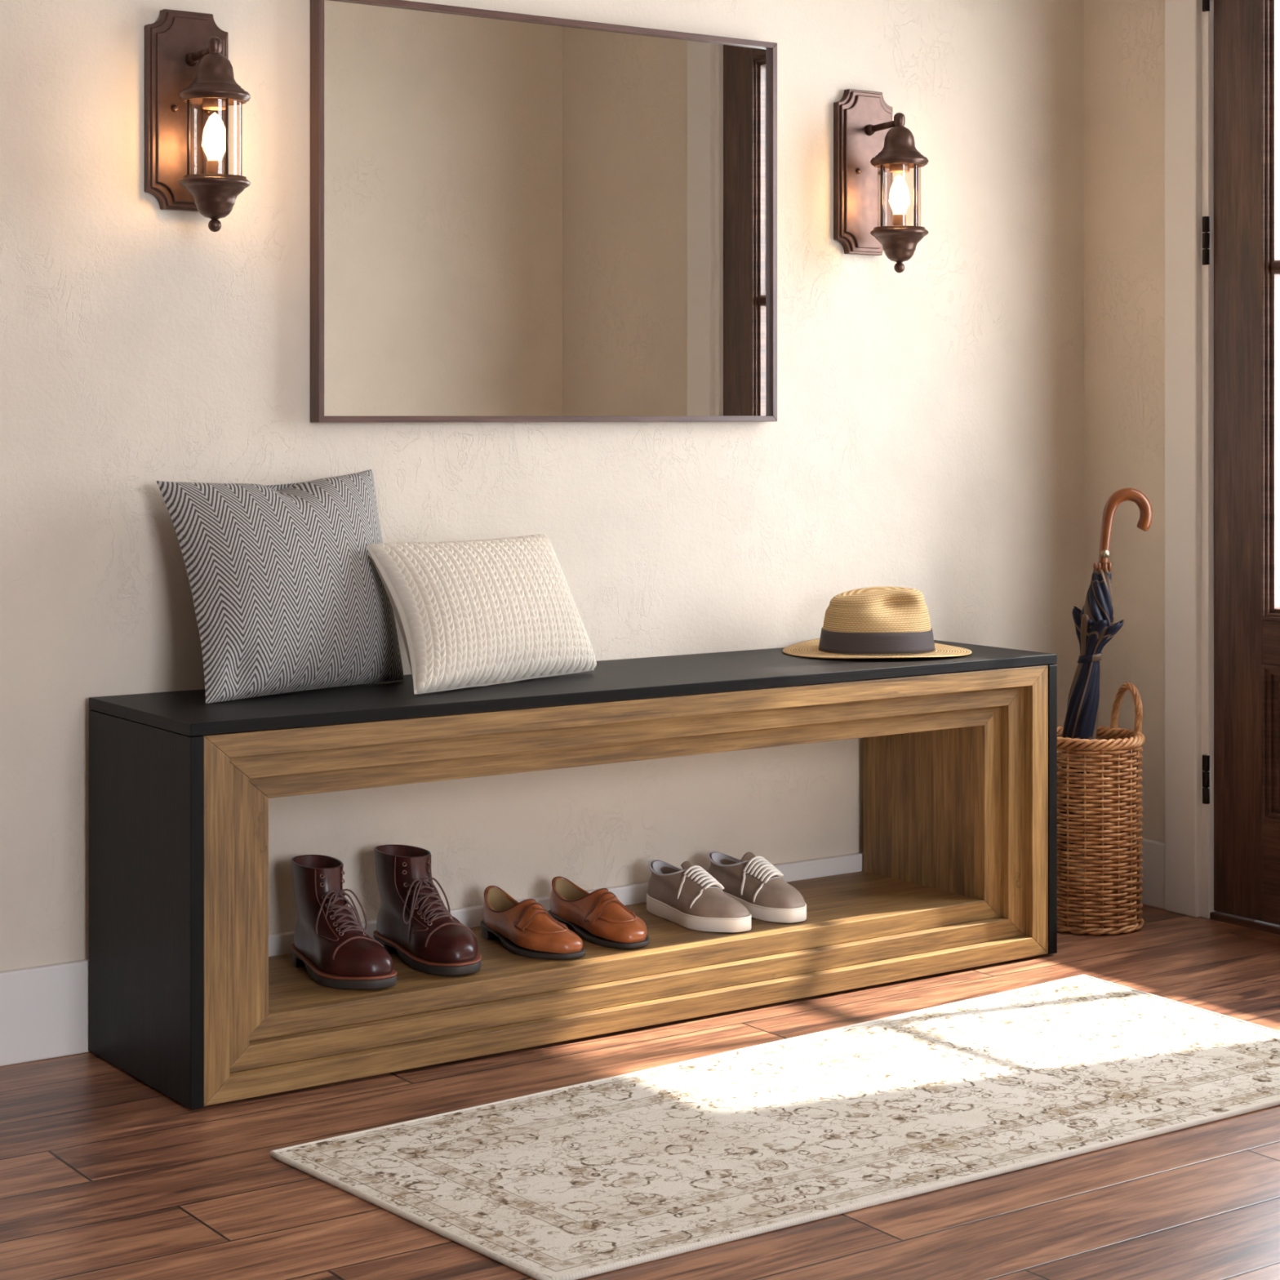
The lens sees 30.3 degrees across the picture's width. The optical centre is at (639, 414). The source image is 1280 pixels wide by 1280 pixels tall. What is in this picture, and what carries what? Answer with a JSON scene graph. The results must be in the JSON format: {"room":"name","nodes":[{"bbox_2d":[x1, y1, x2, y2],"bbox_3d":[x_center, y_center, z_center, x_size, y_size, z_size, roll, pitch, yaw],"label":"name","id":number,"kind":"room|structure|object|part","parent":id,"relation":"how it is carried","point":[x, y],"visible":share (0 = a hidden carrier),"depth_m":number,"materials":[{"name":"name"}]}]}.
{"room":"home entryway","nodes":[
{"label":"home entryway","id":0,"kind":"room"},
{"bbox_2d":[0,0,1084,971],"bbox_3d":[-1.446,-0.303,2.942,5.723,2.500,0.120,0,0,-35],"label":"wall","id":1,"kind":"structure","parent":0,"point":[926,436],"depth_m":3.80,"materials":[{"name":"paint"}]},
{"bbox_2d":[144,8,250,231],"bbox_3d":[-0.615,-0.420,3.354,0.125,0.324,0.152,0,0,-35],"label":"wall sconce","id":2,"kind":"object","parent":1,"relation":"attached to","point":[190,84],"visible":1,"depth_m":3.37,"materials":[{"name":"brown metal"}]},
{"bbox_3d":[-0.633,-0.389,3.310,0.004,0.110,0.004,0,0,33],"label":"post","id":3,"kind":"part","parent":2,"relation":"part of","materials":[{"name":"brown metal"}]},
{"bbox_3d":[-0.647,-0.438,3.401,0.104,0.266,0.006,0,0,-35],"label":"raised panel","id":4,"kind":"part","parent":2,"relation":"part of","materials":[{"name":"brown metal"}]},
{"bbox_3d":[-0.624,-0.512,3.367,0.021,0.022,0.084,0,0,-35],"label":"arm","id":5,"kind":"part","parent":2,"relation":"part of","materials":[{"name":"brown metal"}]},
{"bbox_3d":[-0.623,-0.389,3.366,0.004,0.110,0.004,0,0,33],"label":"post","id":6,"kind":"part","parent":2,"relation":"part of","materials":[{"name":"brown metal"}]},
{"bbox_3d":[-0.600,-0.393,3.333,0.035,0.070,0.035,0,0,-35],"label":"bulb","id":7,"kind":"part","parent":2,"relation":"part of","materials":[{"name":"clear glass"}]},
{"bbox_2d":[206,160,222,173],"bbox_3d":[-0.600,-0.347,3.333,0.023,0.022,0.023,0,0,-35],"label":"bulb socket","id":8,"kind":"object","parent":2,"relation":"attached to","point":[212,166],"depth_m":3.32,"materials":[{"name":"brown metal"}]},
{"bbox_3d":[-0.577,-0.389,3.300,0.004,0.110,0.004,0,0,33],"label":"post","id":9,"kind":"part","parent":2,"relation":"part of","materials":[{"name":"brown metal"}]},
{"bbox_3d":[-0.567,-0.389,3.356,0.004,0.110,0.004,0,0,33],"label":"post","id":10,"kind":"part","parent":2,"relation":"part of","materials":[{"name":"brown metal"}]},
{"bbox_2d":[0,848,1083,1066],"bbox_3d":[-1.421,0.832,2.878,5.490,0.129,0.014,0,0,-35],"label":"baseboard","id":11,"kind":"structure","parent":1,"relation":"attached to","point":[44,1010],"depth_m":3.30,"materials":[{"name":"white paint"}]},
{"bbox_2d":[310,0,777,422],"bbox_3d":[-0.130,-0.310,3.767,0.865,0.642,0.029,0,0,-35],"label":"wall mirror","id":12,"kind":"object","parent":1,"relation":"attached to","point":[515,217],"visible":1,"depth_m":3.73,"materials":[{"name":"brown mirror"}]},
{"bbox_2d":[833,88,928,272],"bbox_3d":[0.431,-0.406,4.083,0.125,0.324,0.152,0,0,-35],"label":"wall sconce","id":13,"kind":"object","parent":1,"relation":"attached to","point":[869,146],"visible":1,"depth_m":4.10,"materials":[{"name":"brown metal"}]},
{"bbox_3d":[0.399,-0.424,4.129,0.104,0.266,0.006,0,0,-35],"label":"raised panel","id":14,"kind":"part","parent":13,"relation":"part of","materials":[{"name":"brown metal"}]},
{"bbox_3d":[0.422,-0.498,4.095,0.021,0.022,0.084,0,0,-35],"label":"arm","id":15,"kind":"part","parent":13,"relation":"part of","materials":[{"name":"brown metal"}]},
{"bbox_3d":[0.413,-0.375,4.038,0.004,0.110,0.004,0,0,33],"label":"post","id":16,"kind":"part","parent":13,"relation":"part of","materials":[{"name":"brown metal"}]},
{"bbox_3d":[0.423,-0.375,4.094,0.004,0.110,0.004,0,0,33],"label":"post","id":17,"kind":"part","parent":13,"relation":"part of","materials":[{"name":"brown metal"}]},
{"bbox_3d":[0.446,-0.379,4.061,0.035,0.070,0.035,0,0,-35],"label":"bulb","id":18,"kind":"part","parent":13,"relation":"part of","materials":[{"name":"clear glass"}]},
{"bbox_2d":[893,214,906,226],"bbox_3d":[0.446,-0.333,4.061,0.023,0.022,0.023,0,0,-35],"label":"bulb socket","id":19,"kind":"object","parent":13,"relation":"attached to","point":[898,220],"depth_m":4.05,"materials":[{"name":"brown metal"}]},
{"bbox_3d":[0.469,-0.375,4.028,0.004,0.110,0.004,0,0,33],"label":"post","id":20,"kind":"part","parent":13,"relation":"part of","materials":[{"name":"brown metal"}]},
{"bbox_3d":[0.479,-0.375,4.084,0.004,0.110,0.004,0,0,33],"label":"post","id":21,"kind":"part","parent":13,"relation":"part of","materials":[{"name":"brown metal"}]},
{"bbox_2d":[0,892,1279,1279],"bbox_3d":[0.196,0.922,0.673,5.623,0.050,5.520,0,0,-35],"label":"floor","id":22,"kind":"structure","parent":0,"point":[104,1175],"depth_m":2.77,"materials":[{"name":"brown wood"}]},
{"bbox_2d":[88,640,1057,1109],"bbox_3d":[-0.041,0.647,3.615,1.546,0.500,0.345,0,0,-35],"label":"bench","id":23,"kind":"object","parent":22,"relation":"on","point":[188,998],"visible":1,"depth_m":3.37,"materials":[{"name":"black wood"}]},
{"bbox_3d":[-0.668,0.653,3.179,0.018,0.478,0.345,0,0,-35],"label":"panel","id":24,"kind":"part","parent":23,"relation":"part of","materials":[{"name":"black wood"}]},
{"bbox_2d":[155,469,404,703],"bbox_3d":[-0.502,0.239,3.408,0.376,0.314,0.161,0,0,-45],"label":"throw pillow","id":25,"kind":"object","parent":23,"relation":"on","point":[289,594],"visible":0.97,"depth_m":3.33,"materials":[{"name":"fabric"}]},
{"bbox_2d":[290,854,397,989],"bbox_3d":[-0.434,0.721,3.359,0.100,0.150,0.250,0,0,-40],"label":"boot","id":26,"kind":"object","parent":23,"relation":"on","point":[335,950],"visible":1,"depth_m":3.34,"materials":[{"name":"brown leather"}]},
{"bbox_2d":[373,844,481,975],"bbox_3d":[-0.305,0.721,3.453,0.100,0.150,0.250,0,0,-31],"label":"boot","id":27,"kind":"object","parent":23,"relation":"on","point":[414,922],"visible":0.99,"depth_m":3.44,"materials":[{"name":"brown leather"}]},
{"bbox_2d":[366,533,596,693],"bbox_3d":[-0.223,0.290,3.508,0.155,0.211,0.398,0,0,43],"label":"throw pillow","id":28,"kind":"object","parent":23,"relation":"on","point":[491,611],"visible":1,"depth_m":3.43,"materials":[{"name":"beige fabric"}]},
{"bbox_2d":[480,885,585,959],"bbox_3d":[-0.172,0.760,3.538,0.090,0.072,0.237,0,0,-41],"label":"loafer","id":29,"kind":"object","parent":23,"relation":"on","point":[525,928],"visible":1,"depth_m":3.50,"materials":[{"name":"leather"}]},
{"bbox_2d":[547,875,648,948],"bbox_3d":[-0.057,0.760,3.622,0.090,0.072,0.237,0,0,-29],"label":"loafer","id":30,"kind":"object","parent":23,"relation":"on","point":[597,917],"visible":0.98,"depth_m":3.58,"materials":[{"name":"leather"}]},
{"bbox_2d":[268,871,974,1009],"bbox_3d":[-0.058,0.808,3.640,1.509,0.022,0.283,0,0,-35],"label":"shelf","id":31,"kind":"object","parent":23,"relation":"attached to","point":[857,895],"depth_m":3.63,"materials":[{"name":"brown wood"}]},
{"bbox_3d":[0.029,0.493,3.514,1.361,0.032,0.024,0,0,-35],"label":"rail","id":32,"kind":"part","parent":23,"relation":"part of","materials":[{"name":"brown wood"}]},
{"bbox_3d":[0.029,0.812,3.514,1.361,0.032,0.024,0,0,-35],"label":"rail","id":33,"kind":"part","parent":23,"relation":"part of","materials":[{"name":"brown wood"}]},
{"bbox_3d":[0.050,0.430,3.485,1.507,0.032,0.024,0,0,-35],"label":"rail","id":34,"kind":"part","parent":23,"relation":"part of","materials":[{"name":"brown wood"}]},
{"bbox_3d":[0.050,0.876,3.485,1.507,0.032,0.024,0,0,-35],"label":"rail","id":35,"kind":"part","parent":23,"relation":"part of","materials":[{"name":"brown wood"}]},
{"bbox_3d":[0.040,0.462,3.499,1.434,0.032,0.024,0,0,-35],"label":"rail","id":36,"kind":"part","parent":23,"relation":"part of","materials":[{"name":"brown wood"}]},
{"bbox_3d":[0.040,0.844,3.499,1.434,0.032,0.024,0,0,-35],"label":"rail","id":37,"kind":"part","parent":23,"relation":"part of","materials":[{"name":"brown wood"}]},
{"bbox_2d":[646,858,751,932],"bbox_3d":[0.085,0.751,3.719,0.089,0.090,0.233,0,0,-35],"label":"sneaker","id":38,"kind":"object","parent":23,"relation":"on","point":[690,897],"visible":1,"depth_m":3.68,"materials":[{"name":"beige fabric"}]},
{"bbox_2d":[706,850,806,923],"bbox_3d":[0.188,0.751,3.797,0.090,0.090,0.233,0,0,-36],"label":"sneaker","id":39,"kind":"object","parent":23,"relation":"on","point":[753,881],"visible":0.97,"depth_m":3.75,"materials":[{"name":"beige fabric"}]},
{"bbox_2d":[782,586,971,658],"bbox_3d":[0.395,0.342,3.942,0.312,0.106,0.304,0,0,-35],"label":"straw hat","id":40,"kind":"object","parent":23,"relation":"on","point":[882,621],"visible":1,"depth_m":3.88,"materials":[{"name":"beige wicker"}]},
{"bbox_3d":[0.395,0.341,3.942,0.188,0.104,0.176,0,0,-35],"label":"crown","id":41,"kind":"part","parent":40,"relation":"part of","materials":[{"name":"wicker"}]},
{"bbox_3d":[0.516,0.653,4.040,0.110,0.328,0.283,0,0,-35],"label":"lining panel","id":42,"kind":"part","parent":23,"relation":"part of","materials":[{"name":"brown wood"}]},
{"bbox_3d":[0.586,0.653,4.052,0.018,0.478,0.345,0,0,-35],"label":"panel","id":43,"kind":"part","parent":23,"relation":"part of","materials":[{"name":"black wood"}]},
{"bbox_2d":[270,974,1279,1279],"bbox_3d":[0.288,0.893,3.075,1.461,0.008,0.639,0,0,-35],"label":"area rug","id":44,"kind":"object","parent":22,"relation":"on","point":[581,1180],"visible":1,"depth_m":2.96,"materials":[{"name":"beige carpet"}]},
{"bbox_2d":[1057,681,1145,935],"bbox_3d":[0.790,0.686,4.156,0.194,0.420,0.194,0,0,-35],"label":"wicker basket","id":45,"kind":"object","parent":22,"relation":"on","point":[1083,912],"visible":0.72,"depth_m":4.08,"materials":[{"name":"brown wicker"}]},
{"bbox_2d":[1059,488,1152,888],"bbox_3d":[0.819,0.482,4.160,0.152,0.706,0.091,0,0,-23],"label":"umbrella","id":46,"kind":"object","parent":45,"relation":"in","point":[1095,627],"visible":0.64,"depth_m":4.14,"materials":[{"name":"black fabric"}]},
{"bbox_3d":[0.854,0.196,4.156,0.096,0.134,0.022,0,0,0],"label":"cane handle","id":47,"kind":"part","parent":46,"relation":"part of","materials":[{"name":"brown wood"}]},
{"bbox_3d":[0.866,0.544,4.198,0.020,0.138,0.077,0,0,-29],"label":"loop handle","id":48,"kind":"part","parent":45,"relation":"part of","materials":[{"name":"wicker"}]},
{"bbox_2d":[1084,0,1164,842],"bbox_3d":[1.415,-0.303,3.736,0.120,2.500,1.848,0,0,-35],"label":"wall","id":49,"kind":"structure","parent":0,"point":[1124,40],"depth_m":4.37,"materials":[{"name":"paint"}]},
{"bbox_2d":[1093,832,1164,909],"bbox_3d":[0.895,0.837,4.367,0.013,0.120,0.218,0,0,-35],"label":"baseboard","id":50,"kind":"structure","parent":49,"relation":"attached to","point":[1153,856],"depth_m":4.30,"materials":[{"name":"white paint"}]},
{"bbox_2d":[1164,0,1201,917],"bbox_3d":[0.977,-0.093,4.244,0.019,1.980,0.076,0,0,-35],"label":"trim","id":51,"kind":"structure","parent":49,"relation":"attached to","point":[1183,18],"depth_m":4.23,"materials":[{"name":"white paint"}]},
{"bbox_2d":[1201,0,1215,918],"bbox_3d":[1.058,-0.053,4.244,0.126,1.900,0.018,0,0,-35],"label":"trim","id":52,"kind":"structure","parent":49,"relation":"attached to","point":[1207,17],"depth_m":4.21,"materials":[{"name":"white paint"}]},
{"bbox_2d":[1202,0,1279,924],"bbox_3d":[1.274,-0.053,3.861,0.057,1.871,0.880,0,0,-35],"label":"door","id":53,"kind":"structure","parent":49,"relation":"in","point":[1246,33],"depth_m":4.15,"materials":[{"name":"brown wood"}]},
{"bbox_3d":[1.283,0.571,3.859,0.041,0.272,0.645,0,0,-35],"label":"panel moulding","id":54,"kind":"part","parent":53,"relation":"part of","materials":[{"name":"brown wood"}]},
{"bbox_3d":[1.285,0.396,3.860,0.040,0.078,0.645,0,0,-35],"label":"rail","id":55,"kind":"part","parent":53,"relation":"part of","materials":[{"name":"brown wood"}]},
{"bbox_3d":[1.285,0.795,3.860,0.040,0.176,0.645,0,0,-35],"label":"rail","id":56,"kind":"part","parent":53,"relation":"part of","materials":[{"name":"brown wood"}]},
{"bbox_3d":[1.283,0.571,3.859,0.032,0.220,0.593,0,0,-35],"label":"raised panel","id":57,"kind":"part","parent":53,"relation":"part of","materials":[{"name":"brown wood"}]},
{"bbox_2d":[1209,911,1279,934],"bbox_3d":[1.321,0.901,3.886,0.144,0.032,0.872,0,0,-35],"label":"threshold","id":58,"kind":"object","parent":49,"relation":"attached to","point":[1218,916],"depth_m":4.14,"materials":[{"name":"brown wood"}]}
]}

